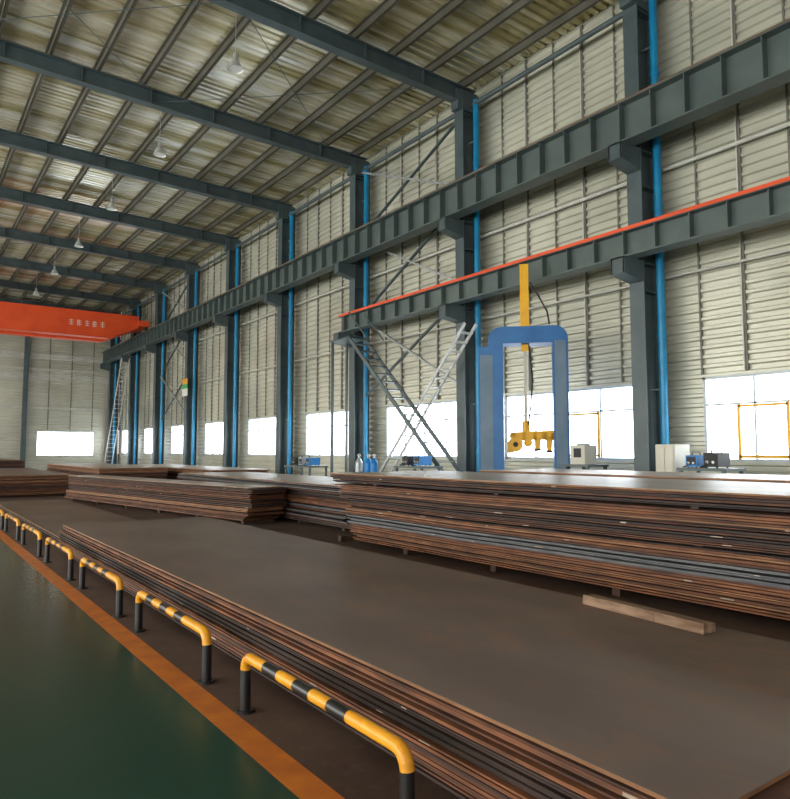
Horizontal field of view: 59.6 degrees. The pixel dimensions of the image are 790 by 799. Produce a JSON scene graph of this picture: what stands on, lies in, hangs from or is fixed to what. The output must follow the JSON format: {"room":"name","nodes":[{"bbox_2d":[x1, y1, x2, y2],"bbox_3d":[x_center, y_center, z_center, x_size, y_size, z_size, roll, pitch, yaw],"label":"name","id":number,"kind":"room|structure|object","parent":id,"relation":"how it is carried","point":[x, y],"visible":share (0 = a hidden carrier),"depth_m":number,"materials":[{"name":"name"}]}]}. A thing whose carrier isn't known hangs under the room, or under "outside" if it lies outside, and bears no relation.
{"room":"factory workshop","nodes":[
{"label":"factory workshop","id":0,"kind":"room"},
{"bbox_2d":[0,297,118,313],"bbox_3d":[-32.208,-7.058,45.141,27.156,1.137,0.300,3,-5,-36],"label":"rafter","id":1,"kind":"object","parent":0,"point":[4,299],"depth_m":49.98,"materials":[{"name":"grey metal"}]},
{"bbox_2d":[0,295,121,469],"bbox_3d":[-32.331,-1.588,44.956,27.600,13.000,0.400,3,-5,-36],"label":"wall","id":2,"kind":"structure","parent":0,"point":[47,384],"depth_m":50.26,"materials":[{"name":"metal"}]},
{"bbox_2d":[36,431,93,455],"bbox_3d":[-24.212,3.249,50.711,3.900,1.800,0.140,3,-5,-36],"label":"window","id":3,"kind":"structure","parent":2,"relation":"in","point":[48,443],"depth_m":50.69,"materials":[{"name":"grey"}]},
{"bbox_2d":[0,256,166,294],"bbox_3d":[-25.492,-7.748,35.806,27.156,1.137,0.300,3,-5,-36],"label":"rafter","id":4,"kind":"object","parent":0,"point":[157,287],"depth_m":40.87,"materials":[{"name":"grey metal"}]},
{"bbox_2d":[0,0,601,311],"bbox_3d":[-12.220,-9.578,17.390,26.400,0.590,69.280,3,-5,-36],"label":"roof","id":5,"kind":"structure","parent":0,"point":[321,6],"depth_m":21.35,"materials":[{"name":"grey metal"}]},
{"bbox_2d":[32,277,38,295],"bbox_3d":[-20.519,-6.906,39.507,0.375,1.863,0.375,3,-5,-36],"label":"pendant lamp","id":6,"kind":"object","parent":5,"relation":"hanging from","point":[35,293],"visible":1,"depth_m":39.42,"materials":[{"name":"silver metal"}]},
{"bbox_2d":[50,247,58,274],"bbox_3d":[-17.162,-7.251,34.840,0.375,1.863,0.375,3,-5,-36],"label":"pendant lamp","id":7,"kind":"object","parent":5,"relation":"hanging from","point":[54,271],"visible":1,"depth_m":34.75,"materials":[{"name":"silver metal"}]},
{"bbox_2d":[74,216,82,247],"bbox_3d":[-13.803,-7.596,30.172,0.375,1.863,0.375,3,-5,-36],"label":"pendant lamp","id":8,"kind":"object","parent":5,"relation":"hanging from","point":[78,244],"visible":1,"depth_m":30.09,"materials":[{"name":"silver metal"}]},
{"bbox_2d":[106,173,116,210],"bbox_3d":[-10.446,-7.942,25.505,0.375,1.863,0.375,3,-5,-36],"label":"pendant lamp","id":9,"kind":"object","parent":5,"relation":"hanging from","point":[111,207],"visible":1,"depth_m":25.41,"materials":[{"name":"silver metal"}]},
{"bbox_2d":[153,111,165,157],"bbox_3d":[-7.088,-8.287,20.838,0.375,1.863,0.375,3,-5,-36],"label":"pendant lamp","id":10,"kind":"object","parent":5,"relation":"hanging from","point":[159,152],"visible":1,"depth_m":20.75,"materials":[{"name":"silver metal"}]},
{"bbox_2d":[0,0,416,284],"bbox_3d":[-14.475,-8.557,26.021,18.015,0.360,28.816,3,-5,-36],"label":"rods","id":11,"kind":"object","parent":5,"relation":"attached to","point":[60,0],"depth_m":19.64,"materials":[{"name":"grey metal"}]},
{"bbox_2d":[227,13,242,73],"bbox_3d":[-3.730,-8.632,16.171,0.375,1.863,0.375,3,-5,-36],"label":"pendant lamp","id":12,"kind":"object","parent":5,"relation":"hanging from","point":[235,67],"visible":1,"depth_m":16.09,"materials":[{"name":"silver metal"}]},
{"bbox_2d":[0,0,616,311],"bbox_3d":[-12.210,-9.716,17.524,27.700,0.490,69.470,3,-5,-36],"label":"ceiling","id":13,"kind":"structure","parent":0,"point":[145,31],"depth_m":21.49,"materials":[{"name":"beige metal"}]},
{"bbox_2d":[0,495,789,798],"bbox_3d":[-12.242,2.935,16.633,27.700,0.200,69.580,3,-5,-36],"label":"floor","id":14,"kind":"structure","parent":0,"point":[92,707],"depth_m":4.34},
{"bbox_2d":[0,509,3,528],"bbox_3d":[-8.585,2.523,14.907,0.116,0.368,1.786,3,-5,-36],"label":"guard rail","id":15,"kind":"object","parent":14,"relation":"on","point":[1,510],"visible":0.96,"depth_m":14.21,"materials":[{"name":"metal"}]},
{"bbox_2d":[3,513,20,540],"bbox_3d":[-7.227,2.383,13.019,0.116,0.368,1.786,3,-5,-36],"label":"guard rail","id":16,"kind":"object","parent":14,"relation":"on","point":[7,515],"visible":0.98,"depth_m":12.60,"materials":[{"name":"yellow metal"}]},
{"bbox_2d":[0,458,24,467],"bbox_3d":[-23.364,3.983,39.618,2.470,1.100,10.380,3,-5,-36],"label":"plates","id":17,"kind":"object","parent":14,"relation":"on","point":[4,463],"visible":0.5,"depth_m":36.16,"materials":[{"name":"brown metal"}]},
{"bbox_2d":[19,523,43,556],"bbox_3d":[-5.868,2.243,11.131,0.116,0.368,1.786,3,-5,-36],"label":"guard rail","id":18,"kind":"object","parent":14,"relation":"on","point":[25,526],"visible":1,"depth_m":10.80,"materials":[{"name":"yellow metal"}]},
{"bbox_2d":[0,468,74,496],"bbox_3d":[-15.701,3.331,28.433,2.688,0.750,11.217,3,-5,-36],"label":"plates","id":19,"kind":"object","parent":14,"relation":"on","point":[14,482],"visible":0.98,"depth_m":24.16,"materials":[{"name":"brown metal"}]},
{"bbox_2d":[42,537,75,580],"bbox_3d":[-4.510,2.104,9.243,0.116,0.368,1.786,3,-5,-36],"label":"guard rail","id":20,"kind":"object","parent":14,"relation":"on","point":[48,540],"visible":1,"depth_m":8.87,"materials":[{"name":"yellow metal"}]},
{"bbox_2d":[0,499,138,540],"bbox_3d":[-7.756,2.746,16.250,1.928,0.120,10.507,3,-5,-36],"label":"plates","id":21,"kind":"object","parent":14,"relation":"on","point":[48,516],"visible":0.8,"depth_m":16.01,"materials":[{"name":"brown metal"}]},
{"bbox_2d":[76,557,125,617],"bbox_3d":[-3.152,1.964,7.355,0.116,0.368,1.786,3,-5,-36],"label":"guard rail","id":22,"kind":"object","parent":14,"relation":"on","point":[84,561],"visible":1,"depth_m":7.00,"materials":[{"name":"yellow metal"}]},
{"bbox_2d":[46,463,168,478],"bbox_3d":[-13.011,3.380,30.440,2.573,0.950,11.304,3,-5,-36],"label":"plates","id":23,"kind":"object","parent":14,"relation":"on","point":[72,468],"visible":0.57,"depth_m":26.61,"materials":[{"name":"brown metal"}]},
{"bbox_2d":[100,336,119,463],"bbox_3d":[-21.652,-0.522,52.252,1.333,11.950,0.560,3,-5,-36],"label":"steel column","id":24,"kind":"structure","parent":14,"relation":"on","point":[110,367],"depth_m":52.26,"materials":[{"name":"metal"}]},
{"bbox_2d":[112,337,117,463],"bbox_3d":[-21.229,-0.406,52.264,0.199,11.680,0.399,3,-5,-36],"label":"downpipe","id":25,"kind":"object","parent":24,"relation":"attached to","point":[116,340],"visible":0.7,"depth_m":52.08,"materials":[{"name":"paint"}]},
{"bbox_2d":[104,358,129,463],"bbox_3d":[-19.440,1.248,48.060,0.540,7.848,4.388,3,-5,-36],"label":"ladder","id":26,"kind":"object","parent":14,"relation":"on","point":[121,358],"visible":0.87,"depth_m":47.79,"materials":[{"name":"metal"}]},
{"bbox_2d":[120,302,141,464],"bbox_3d":[-18.295,-0.868,47.585,1.333,11.950,0.560,3,-5,-36],"label":"steel column","id":27,"kind":"structure","parent":14,"relation":"on","point":[125,358],"depth_m":47.60,"materials":[{"name":"metal"}]},
{"bbox_2d":[0,279,140,309],"bbox_3d":[-28.850,-7.403,40.473,27.156,1.137,0.300,3,-5,-36],"label":"rafter","id":28,"kind":"object","parent":27,"relation":"on","point":[4,283],"depth_m":45.68,"materials":[{"name":"grey metal"}]},
{"bbox_2d":[133,305,139,463],"bbox_3d":[-17.871,-0.751,47.597,0.199,11.680,0.399,3,-5,-36],"label":"downpipe","id":29,"kind":"object","parent":27,"relation":"attached to","point":[138,308],"visible":0.69,"depth_m":47.38,"materials":[{"name":"paint"}]},
{"bbox_2d":[144,286,167,463],"bbox_3d":[-14.937,-1.213,42.917,1.333,11.950,0.560,3,-5,-36],"label":"steel column","id":30,"kind":"structure","parent":14,"relation":"on","point":[156,349],"depth_m":42.96,"materials":[{"name":"metal"}]},
{"bbox_2d":[159,289,165,463],"bbox_3d":[-14.513,-1.096,42.930,0.199,11.680,0.399,3,-5,-36],"label":"downpipe","id":31,"kind":"object","parent":30,"relation":"attached to","point":[164,296],"visible":0.89,"depth_m":42.74,"materials":[{"name":"paint"}]},
{"bbox_2d":[131,590,214,684],"bbox_3d":[-1.793,1.824,5.467,0.116,0.368,1.786,3,-5,-36],"label":"guard rail","id":32,"kind":"object","parent":14,"relation":"on","point":[206,679],"visible":1,"depth_m":5.10,"materials":[{"name":"yellow metal"}]},
{"bbox_2d":[64,475,287,523],"bbox_3d":[-6.538,2.596,18.837,1.032,0.800,10.950,4,-6,-45],"label":"plates","id":33,"kind":"object","parent":14,"relation":"on","point":[245,503],"visible":1,"depth_m":16.81,"materials":[{"name":"brown metal"}]},
{"bbox_2d":[174,265,199,464],"bbox_3d":[-11.579,-1.558,38.250,1.333,11.950,0.560,3,-5,-36],"label":"steel column","id":34,"kind":"structure","parent":14,"relation":"on","point":[187,337],"depth_m":38.31,"materials":[{"name":"metal"}]},
{"bbox_2d":[0,226,199,276],"bbox_3d":[-22.134,-8.094,31.139,27.156,1.137,0.300,3,-5,-36],"label":"rafter","id":35,"kind":"object","parent":34,"relation":"on","point":[5,232],"depth_m":35.92,"materials":[{"name":"grey metal"}]},
{"bbox_2d":[182,378,187,395],"bbox_3d":[-11.589,-0.665,38.115,0.070,0.950,0.800,3,-5,-36],"label":"safety sign","id":36,"kind":"object","parent":34,"relation":"attached to","point":[184,381],"visible":1,"depth_m":38.03,"materials":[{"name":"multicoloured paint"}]},
{"bbox_2d":[191,269,197,464],"bbox_3d":[-11.155,-1.442,38.263,0.199,11.680,0.399,3,-5,-36],"label":"downpipe","id":37,"kind":"object","parent":34,"relation":"attached to","point":[196,273],"visible":0.88,"depth_m":38.10,"materials":[{"name":"paint"}]},
{"bbox_2d":[132,464,269,479],"bbox_3d":[-9.131,3.388,30.216,2.324,0.900,12.265,3,-5,-36],"label":"plates","id":38,"kind":"object","parent":14,"relation":"on","point":[174,470],"visible":0.26,"depth_m":27.52,"materials":[{"name":"grey metal"}]},
{"bbox_2d":[212,239,241,467],"bbox_3d":[-8.221,-1.903,33.583,1.333,11.950,0.560,3,-5,-36],"label":"steel column","id":39,"kind":"structure","parent":14,"relation":"on","point":[227,321],"depth_m":33.62,"materials":[{"name":"metal"}]},
{"bbox_2d":[0,186,240,252],"bbox_3d":[-18.776,-8.439,26.472,27.156,1.137,0.300,3,-5,-36],"label":"rafter","id":40,"kind":"object","parent":39,"relation":"on","point":[8,194],"depth_m":30.92,"materials":[{"name":"grey metal"}]},
{"bbox_2d":[232,244,238,466],"bbox_3d":[-7.797,-1.787,33.596,0.199,11.680,0.399,3,-5,-36],"label":"downpipe","id":41,"kind":"object","parent":39,"relation":"attached to","point":[237,248],"visible":0.89,"depth_m":33.41,"materials":[{"name":"paint"}]},
{"bbox_2d":[176,472,359,530],"bbox_3d":[-2.899,2.494,18.131,2.331,0.900,10.450,3,-5,-36],"label":"plates","id":42,"kind":"object","parent":14,"relation":"on","point":[313,499],"visible":0.39,"depth_m":15.16,"materials":[{"name":"metal"}]},
{"bbox_2d":[263,205,295,474],"bbox_3d":[-4.863,-2.248,28.916,1.333,11.950,0.560,3,-5,-36],"label":"steel column","id":43,"kind":"structure","parent":14,"relation":"on","point":[280,300],"depth_m":28.94,"materials":[{"name":"metal"}]},
{"bbox_2d":[0,128,294,220],"bbox_3d":[-15.419,-8.784,21.805,27.156,1.137,0.300,3,-5,-36],"label":"rafter","id":44,"kind":"object","parent":43,"relation":"on","point":[8,138],"depth_m":25.92,"materials":[{"name":"grey metal"}]},
{"bbox_2d":[286,211,293,473],"bbox_3d":[-4.439,-2.132,28.928,0.199,11.680,0.399,3,-5,-36],"label":"downpipe","id":45,"kind":"object","parent":43,"relation":"attached to","point":[291,233],"visible":0.9,"depth_m":28.76,"materials":[{"name":"paint"}]},
{"bbox_2d":[284,465,327,476],"bbox_3d":[-2.991,2.759,23.068,0.700,1.100,1.800,3,-5,-36],"label":"workbench","id":46,"kind":"object","parent":14,"relation":"on","point":[285,466],"visible":0.38,"depth_m":22.57,"materials":[{"name":"paint"}]},
{"bbox_2d":[290,456,305,464],"bbox_3d":[-3.334,2.077,23.534,0.474,0.329,0.331,3,-5,-36],"label":"machine","id":47,"kind":"object","parent":46,"relation":"on","point":[295,460],"visible":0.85,"depth_m":23.38,"materials":[{"name":"black metal"}]},
{"bbox_2d":[297,456,311,465],"bbox_3d":[-3.043,2.047,23.129,0.474,0.329,0.331,3,-5,-36],"label":"machine","id":48,"kind":"object","parent":46,"relation":"on","point":[302,461],"visible":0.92,"depth_m":22.95,"materials":[{"name":"metal"}]},
{"bbox_2d":[303,457,319,465],"bbox_3d":[-2.751,2.017,22.724,0.474,0.329,0.331,3,-5,-36],"label":"machine","id":49,"kind":"object","parent":46,"relation":"on","point":[309,461],"visible":1,"depth_m":22.61,"materials":[{"name":"blue metal"}]},
{"bbox_2d":[235,653,414,798],"bbox_3d":[-0.435,1.685,3.579,0.116,0.368,1.786,3,-5,-36],"label":"guard rail","id":50,"kind":"object","parent":14,"relation":"on","point":[384,737],"visible":1,"depth_m":3.35,"materials":[{"name":"yellow metal"}]},
{"bbox_2d":[333,159,369,471],"bbox_3d":[-1.505,-2.594,24.249,1.333,11.950,0.560,3,-5,-36],"label":"steel column","id":51,"kind":"structure","parent":14,"relation":"on","point":[354,272],"depth_m":24.25,"materials":[{"name":"metal"}]},
{"bbox_2d":[0,38,368,177],"bbox_3d":[-12.061,-9.129,17.137,27.156,1.137,0.300,3,-5,-36],"label":"rafter","id":52,"kind":"object","parent":51,"relation":"on","point":[11,53],"depth_m":20.87,"materials":[{"name":"grey metal"}]},
{"bbox_2d":[360,166,368,471],"bbox_3d":[-1.081,-2.477,24.261,0.199,11.680,0.399,3,-5,-36],"label":"downpipe","id":53,"kind":"object","parent":51,"relation":"attached to","point":[366,176],"visible":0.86,"depth_m":24.08,"materials":[{"name":"paint"}]},
{"bbox_2d":[355,454,362,471],"bbox_3d":[-1.067,2.362,20.409,0.230,1.500,0.230,3,-5,-36],"label":"gas cylinder","id":54,"kind":"object","parent":14,"relation":"on","point":[358,464],"visible":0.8,"depth_m":20.35,"materials":[{"name":"silver metal"}]},
{"bbox_2d":[364,454,370,471],"bbox_3d":[-0.775,2.332,20.003,0.230,1.500,0.230,3,-5,-36],"label":"gas cylinder","id":55,"kind":"object","parent":14,"relation":"on","point":[368,460],"visible":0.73,"depth_m":19.95,"materials":[{"name":"blue metal"}]},
{"bbox_2d":[370,454,377,471],"bbox_3d":[-0.600,2.314,19.760,0.230,1.500,0.230,3,-5,-36],"label":"gas cylinder","id":56,"kind":"object","parent":14,"relation":"on","point":[373,464],"visible":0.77,"depth_m":19.71,"materials":[{"name":"blue metal"}]},
{"bbox_2d":[329,312,461,476],"bbox_3d":[0.143,0.092,20.003,0.700,6.056,6.940,3,-5,-36],"label":"staircase","id":57,"kind":"structure","parent":14,"relation":"on","point":[346,340],"depth_m":21.12,"materials":[{"name":"metal"}]},
{"bbox_2d":[394,465,442,470],"bbox_3d":[0.601,2.327,17.908,0.700,1.200,1.200,3,-5,-36],"label":"workbench","id":58,"kind":"object","parent":14,"relation":"on","point":[407,466],"visible":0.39,"depth_m":17.62,"materials":[{"name":"paint"}]},
{"bbox_2d":[400,453,418,465],"bbox_3d":[0.374,1.583,18.217,0.474,0.329,0.331,3,-5,-36],"label":"machine","id":59,"kind":"object","parent":58,"relation":"on","point":[406,460],"visible":0.84,"depth_m":18.07,"materials":[{"name":"black metal"}]},
{"bbox_2d":[411,453,431,465],"bbox_3d":[0.665,1.553,17.812,0.474,0.329,0.331,3,-5,-36],"label":"machine","id":60,"kind":"object","parent":58,"relation":"on","point":[418,460],"visible":0.96,"depth_m":17.70,"materials":[{"name":"blue metal"}]},
{"bbox_2d":[59,517,789,798],"bbox_3d":[-1.160,1.909,7.105,2.374,0.440,10.809,3,-5,-36],"label":"plates","id":61,"kind":"object","parent":14,"relation":"on","point":[494,688],"visible":0.93,"depth_m":3.92,"materials":[{"name":"brown metal"}]},
{"bbox_2d":[583,594,715,634],"bbox_3d":[1.736,1.485,4.823,0.129,0.070,1.030,3,-5,-31],"label":"block","id":62,"kind":"object","parent":61,"relation":"on","point":[691,624],"visible":1,"depth_m":4.71,"materials":[{"name":"brown wood"}]},
{"bbox_2d":[379,322,476,471],"bbox_3d":[0.603,0.601,20.321,0.440,5.056,4.957,3,-5,-36],"label":"ladder","id":63,"kind":"object","parent":14,"relation":"on","point":[460,331],"visible":0.81,"depth_m":19.66,"materials":[{"name":"metal"}]},
{"bbox_2d":[438,90,479,471],"bbox_3d":[1.853,-2.939,19.581,1.333,11.950,0.560,3,-5,-36],"label":"steel column","id":64,"kind":"structure","parent":14,"relation":"on","point":[461,230],"depth_m":19.57,"materials":[{"name":"metal"}]},
{"bbox_2d":[160,122,455,419],"bbox_3d":[-6.281,-3.533,31.545,0.150,8.154,28.428,3,-5,-36],"label":"braces","id":65,"kind":"object","parent":64,"relation":"attached to","point":[452,127],"visible":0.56,"depth_m":22.45,"materials":[{"name":"metal"}]},
{"bbox_2d":[206,0,476,114],"bbox_3d":[-8.703,-9.474,12.470,27.156,1.137,0.300,3,-5,-36],"label":"rafter","id":66,"kind":"object","parent":64,"relation":"on","point":[269,13],"depth_m":17.83,"materials":[{"name":"grey metal"}]},
{"bbox_2d":[469,99,480,471],"bbox_3d":[2.276,-2.822,19.594,0.199,11.680,0.399,3,-5,-36],"label":"downpipe","id":67,"kind":"object","parent":64,"relation":"attached to","point":[476,162],"visible":0.74,"depth_m":19.50,"materials":[{"name":"paint"}]},
{"bbox_2d":[479,264,569,471],"bbox_3d":[3.014,-0.195,16.010,2.250,5.950,0.900,-1,-4,10],"label":"machine","id":68,"kind":"object","parent":14,"relation":"on","point":[491,358],"visible":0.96,"depth_m":15.81,"materials":[{"name":"blue metal"}]},
{"bbox_2d":[328,470,789,620],"bbox_3d":[4.052,1.555,7.462,2.599,1.200,14.204,3,-5,-37],"label":"plates","id":69,"kind":"object","parent":14,"relation":"on","point":[721,544],"visible":1,"depth_m":7.83,"materials":[{"name":"brown metal"}]},
{"bbox_2d":[562,464,608,469],"bbox_3d":[4.193,2.073,15.143,0.700,1.300,0.700,3,-5,-36],"label":"workbench","id":70,"kind":"object","parent":14,"relation":"on","point":[584,466],"visible":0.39,"depth_m":14.96,"materials":[{"name":"paint"}]},
{"bbox_2d":[570,444,596,463],"bbox_3d":[4.160,1.203,15.245,0.410,0.450,0.400,3,-5,-36],"label":"control box","id":71,"kind":"object","parent":70,"relation":"on","point":[579,453],"visible":0.93,"depth_m":15.11,"materials":[{"name":"beige metal"}]},
{"bbox_2d":[608,0,660,470],"bbox_3d":[5.211,-3.284,14.914,1.333,11.950,0.560,3,-5,-36],"label":"steel column","id":72,"kind":"structure","parent":14,"relation":"on","point":[636,162],"depth_m":14.92,"materials":[{"name":"metal"}]},
{"bbox_2d":[619,0,648,13],"bbox_3d":[-5.345,-9.820,7.803,27.156,1.137,0.300,3,-5,-36],"label":"rafter","id":73,"kind":"object","parent":72,"relation":"on","point":[623,4],"depth_m":15.31,"materials":[{"name":"grey metal"}]},
{"bbox_2d":[641,0,668,443],"bbox_3d":[5.635,-3.168,14.927,0.199,11.680,0.399,3,-5,-36],"label":"downpipe","id":74,"kind":"object","parent":72,"relation":"attached to","point":[652,4],"visible":0.72,"depth_m":14.76,"materials":[{"name":"paint"}]},
{"bbox_2d":[480,469,789,482],"bbox_3d":[6.271,1.633,8.660,2.069,1.220,13.225,3,-5,-36],"label":"plates","id":75,"kind":"object","parent":14,"relation":"on","point":[575,472],"visible":0.13,"depth_m":10.97,"materials":[{"name":"metal"}]},
{"bbox_2d":[655,444,689,471],"bbox_3d":[5.390,1.731,13.376,0.540,1.720,0.420,3,-5,-36],"label":"tall cabinet","id":76,"kind":"object","parent":14,"relation":"on","point":[669,457],"visible":0.32,"depth_m":13.26,"materials":[{"name":"white metal"}]},
{"bbox_2d":[676,467,745,473],"bbox_3d":[5.832,1.901,12.694,0.700,1.280,0.950,3,-5,-36],"label":"workbench","id":77,"kind":"object","parent":14,"relation":"on","point":[698,469],"visible":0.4,"depth_m":12.49,"materials":[{"name":"paint"}]},
{"bbox_2d":[683,452,705,467],"bbox_3d":[5.600,1.133,12.933,0.415,0.288,0.290,3,-5,-36],"label":"machine","id":78,"kind":"object","parent":77,"relation":"on","point":[692,460],"visible":0.99,"depth_m":12.81,"materials":[{"name":"blue metal"}]},
{"bbox_2d":[700,449,729,467],"bbox_3d":[5.823,1.078,12.613,0.504,0.350,0.352,3,-5,-36],"label":"machine","id":79,"kind":"object","parent":77,"relation":"on","point":[711,459],"visible":0.94,"depth_m":12.49,"materials":[{"name":"grey metal"}]},
{"bbox_3d":[15.285,-4.319,0.913,1.333,11.950,0.560,3,-5,-36],"label":"steel column","id":80,"kind":"structure","parent":14,"relation":"on","visible":0},
{"bbox_2d":[101,18,789,363],"bbox_3d":[-2.173,-5.220,24.666,0.420,1.010,67.880,3,-5,-36],"label":"girder","id":81,"kind":"object","parent":80,"relation":"on","point":[758,64],"visible":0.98,"depth_m":16.52,"materials":[{"name":"metal"}]},
{"bbox_2d":[0,301,149,342],"bbox_3d":[-26.728,-5.242,37.311,25.500,2.240,3.200,3,-5,-36],"label":"crane","id":82,"kind":"object","parent":81,"relation":"on","point":[18,319],"visible":0.96,"depth_m":41.05,"materials":[{"name":"orange paint"}]},
{"bbox_2d":[119,0,789,400],"bbox_3d":[-1.508,-5.046,25.254,0.420,6.350,68.080,3,-5,-36],"label":"wall girts","id":83,"kind":"object","parent":80,"relation":"attached to","point":[619,16],"visible":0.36,"depth_m":18.69,"materials":[{"name":"metal"}]},
{"bbox_2d":[338,176,789,332],"bbox_3d":[7.898,-3.624,10.455,0.380,0.670,33.300,3,-5,-36],"label":"girder","id":84,"kind":"object","parent":80,"relation":"on","point":[767,203],"visible":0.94,"depth_m":15.01,"materials":[{"name":"metal"}]},
{"bbox_2d":[117,0,789,476],"bbox_3d":[-1.004,-2.812,25.020,0.220,12.500,69.380,3,-5,-36],"label":"wall","id":85,"kind":"structure","parent":0,"point":[732,319],"depth_m":17.85,"materials":[{"name":"metal"}]},
{"bbox_2d":[121,429,138,453],"bbox_3d":[-19.173,3.051,49.995,0.140,1.750,4.200,3,-5,-36],"label":"window","id":86,"kind":"structure","parent":85,"relation":"in","point":[124,432],"depth_m":51.46,"materials":[{"name":"grey"}]},
{"bbox_2d":[144,427,152,453],"bbox_3d":[-15.815,2.706,45.328,0.140,1.750,4.200,3,-5,-36],"label":"window","id":87,"kind":"structure","parent":85,"relation":"in","point":[147,431],"depth_m":46.62,"materials":[{"name":"grey"}]},
{"bbox_2d":[171,425,183,453],"bbox_3d":[-12.457,2.361,40.661,0.140,1.750,4.200,3,-5,-36],"label":"window","id":88,"kind":"structure","parent":85,"relation":"in","point":[176,430],"depth_m":41.59,"materials":[{"name":"grey"}]},
{"bbox_2d":[204,421,222,454],"bbox_3d":[-9.099,2.015,35.993,0.140,1.750,4.200,3,-5,-36],"label":"window","id":89,"kind":"structure","parent":85,"relation":"in","point":[213,430],"depth_m":36.81,"materials":[{"name":"grey"}]},
{"bbox_2d":[248,416,275,455],"bbox_3d":[-5.741,1.670,31.326,0.140,1.750,4.200,3,-5,-36],"label":"window","id":90,"kind":"structure","parent":85,"relation":"in","point":[261,431],"depth_m":31.98,"materials":[{"name":"grey"}]},
{"bbox_2d":[306,410,348,456],"bbox_3d":[-2.383,1.325,26.659,0.140,1.750,4.200,3,-5,-36],"label":"window","id":91,"kind":"structure","parent":85,"relation":"in","point":[318,425],"depth_m":27.28,"materials":[{"name":"grey"}]},
{"bbox_2d":[386,400,456,457],"bbox_3d":[0.975,0.980,21.992,0.140,1.750,4.200,3,-5,-36],"label":"window","id":92,"kind":"structure","parent":85,"relation":"in","point":[441,416],"depth_m":21.95,"materials":[{"name":"grey"}]},
{"bbox_2d":[506,384,633,460],"bbox_3d":[4.329,0.634,17.322,0.150,1.750,4.200,3,-5,-36],"label":"window","id":93,"kind":"structure","parent":85,"relation":"in","point":[602,417],"depth_m":16.87,"materials":[{"name":"grey"}]},
{"bbox_2d":[702,370,789,462],"bbox_3d":[7.687,0.289,12.655,0.150,1.750,4.200,3,-5,-36],"label":"window","id":94,"kind":"structure","parent":85,"relation":"in","point":[747,416],"depth_m":13.66,"materials":[{"name":"grey"}]}
]}

